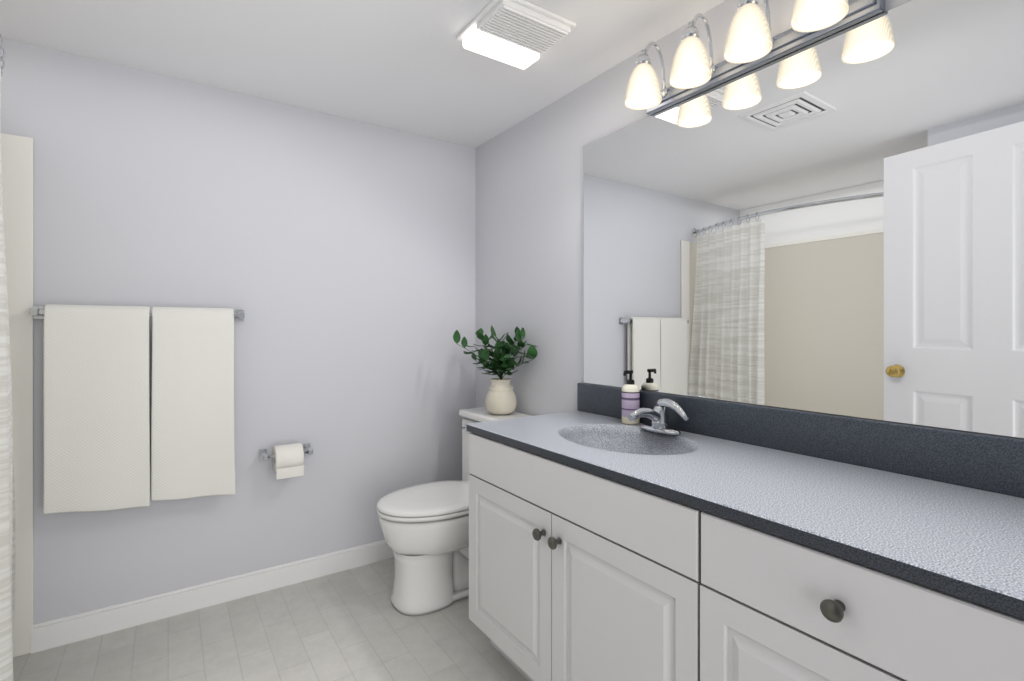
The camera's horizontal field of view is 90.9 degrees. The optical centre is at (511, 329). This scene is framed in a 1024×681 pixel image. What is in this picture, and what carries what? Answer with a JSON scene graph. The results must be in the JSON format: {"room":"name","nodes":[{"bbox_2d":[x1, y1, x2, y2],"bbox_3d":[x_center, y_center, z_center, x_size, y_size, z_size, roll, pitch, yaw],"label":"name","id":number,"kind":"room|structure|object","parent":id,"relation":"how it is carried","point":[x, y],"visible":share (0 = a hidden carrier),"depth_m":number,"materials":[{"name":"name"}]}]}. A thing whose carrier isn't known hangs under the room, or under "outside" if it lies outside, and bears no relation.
{"room":"bathroom","nodes":[
{"label":"bathroom","id":0,"kind":"room"},
{"bbox_2d":[0,34,14,680],"bbox_3d":[-1.316,0.103,1.112,0.267,1.769,1.557,0,0,-34],"label":"shower curtain","id":1,"kind":"object","parent":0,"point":[7,546],"visible":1,"depth_m":1.27,"materials":[{"name":"white fabric"}]},
{"bbox_2d":[0,37,474,623],"bbox_3d":[-1.407,0.063,2.018,3.050,2.130,0.100,0,0,-34],"label":"wall","id":2,"kind":"structure","parent":0,"point":[332,257],"depth_m":2.17,"materials":[{"name":"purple paint"}]},
{"bbox_2d":[29,306,244,320],"bbox_3d":[-1.390,-0.062,1.922,0.660,0.048,0.078,0,0,-34],"label":"towel rail","id":3,"kind":"object","parent":2,"relation":"attached to","point":[36,312],"visible":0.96,"depth_m":1.78,"materials":[{"name":"silver metal"}]},
{"bbox_2d":[43,304,149,513],"bbox_3d":[-1.490,0.285,1.821,0.296,0.748,0.066,0,0,-34],"label":"hanging towel","id":4,"kind":"object","parent":3,"relation":"hanging from","point":[96,407],"visible":1,"depth_m":1.79,"materials":[{"name":"white fabric"}]},
{"bbox_2d":[151,307,235,500],"bbox_3d":[-1.248,0.289,1.986,0.280,0.755,0.066,0,0,-34],"label":"hanging towel","id":5,"kind":"object","parent":3,"relation":"hanging from","point":[192,438],"visible":1,"depth_m":1.96,"materials":[{"name":"white fabric"}]},
{"bbox_2d":[31,539,393,652],"bbox_3d":[-0.939,1.081,2.268,1.795,0.095,0.014,0,0,-34],"label":"baseboard","id":6,"kind":"structure","parent":2,"relation":"attached to","point":[49,634],"depth_m":2.03,"materials":[{"name":"white wood"}]},
{"bbox_2d":[259,443,312,479],"bbox_3d":[-0.969,0.558,2.179,0.210,0.130,0.127,0,0,-34],"label":"paper holder","id":7,"kind":"object","parent":2,"relation":"attached to","point":[287,460],"visible":1,"depth_m":2.13,"materials":[{"name":"white paper"}]},
{"bbox_2d":[13,557,526,680],"bbox_3d":[-0.463,1.178,0.634,3.050,0.100,3.450,0,0,-34],"label":"floor","id":8,"kind":"structure","parent":0,"point":[353,624],"depth_m":1.80,"materials":[{"name":"tile"}]},
{"bbox_2d":[1,133,33,657],"bbox_3d":[-1.579,0.064,0.932,0.779,2.128,1.498,0,0,-34],"label":"tub surround","id":9,"kind":"object","parent":8,"relation":"on","point":[17,160],"visible":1,"depth_m":1.75,"materials":[{"name":"white"}]},
{"bbox_2d":[377,407,531,615],"bbox_3d":[-0.243,0.760,2.207,0.699,0.735,0.506,0,0,-34],"label":"toilet","id":10,"kind":"object","parent":8,"relation":"on","point":[425,528],"visible":0.58,"depth_m":2.02,"materials":[{"name":"ceramic"}]},
{"bbox_2d":[453,325,537,414],"bbox_3d":[-0.082,0.185,2.321,0.300,0.414,0.456,0,0,-34],"label":"potted plant","id":11,"kind":"object","parent":10,"relation":"on","point":[500,398],"visible":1,"depth_m":2.33,"materials":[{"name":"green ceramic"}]},
{"bbox_2d":[466,383,1023,680],"bbox_3d":[0.458,0.671,1.308,0.563,0.913,1.450,0,0,-34],"label":"bathroom vanity","id":12,"kind":"object","parent":8,"relation":"on","point":[718,540],"visible":0.94,"depth_m":1.06,"materials":[{"name":"white wood"}]},
{"bbox_2d":[622,370,639,424],"bbox_3d":[0.416,0.234,1.770,0.064,0.186,0.062,0,0,-34],"label":"soap bottle","id":13,"kind":"object","parent":12,"relation":"on","point":[630,396],"visible":1,"depth_m":1.75,"materials":[{"name":"purple plastic"}]},
{"bbox_2d":[628,399,688,434],"bbox_3d":[0.446,0.273,1.584,0.170,0.108,0.202,0,0,-34],"label":"faucet","id":14,"kind":"object","parent":12,"relation":"on","point":[657,415],"visible":1,"depth_m":1.60,"materials":[{"name":"silver metal"}]},
{"bbox_2d":[0,0,724,147],"bbox_3d":[-0.463,-1.052,0.634,3.050,0.100,3.450,0,0,-34],"label":"ceiling","id":15,"kind":"structure","parent":0,"point":[416,67],"depth_m":1.79,"materials":[{"name":"paint"}]},
{"bbox_2d":[456,0,575,68],"bbox_3d":[0.010,-0.979,1.680,0.290,0.046,0.285,0,0,-34],"label":"exhaust fan light","id":16,"kind":"object","parent":15,"relation":"attached to","point":[522,34],"visible":1,"depth_m":1.64,"materials":[{"name":"white plastic"}]},
{"bbox_2d":[475,0,1023,438],"bbox_3d":[0.784,0.063,1.424,0.100,2.130,3.350,0,0,-34],"label":"wall","id":17,"kind":"structure","parent":0,"point":[529,224],"depth_m":2.25,"materials":[{"name":"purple paint"}]},
{"bbox_2d":[625,0,884,115],"bbox_3d":[0.604,-0.837,1.423,0.197,0.212,0.700,0,0,-34],"label":"sconce","id":18,"kind":"object","parent":17,"relation":"attached to","point":[751,44],"visible":1,"depth_m":1.38,"materials":[{"name":"white glass"}]},
{"bbox_2d":[584,0,1023,437],"bbox_3d":[0.695,-0.267,1.457,0.006,0.960,1.425,0,0,-34],"label":"mirror","id":19,"kind":"object","parent":17,"relation":"attached to","point":[833,224],"visible":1,"depth_m":1.27,"materials":[{"name":"clear glass"}]}
]}

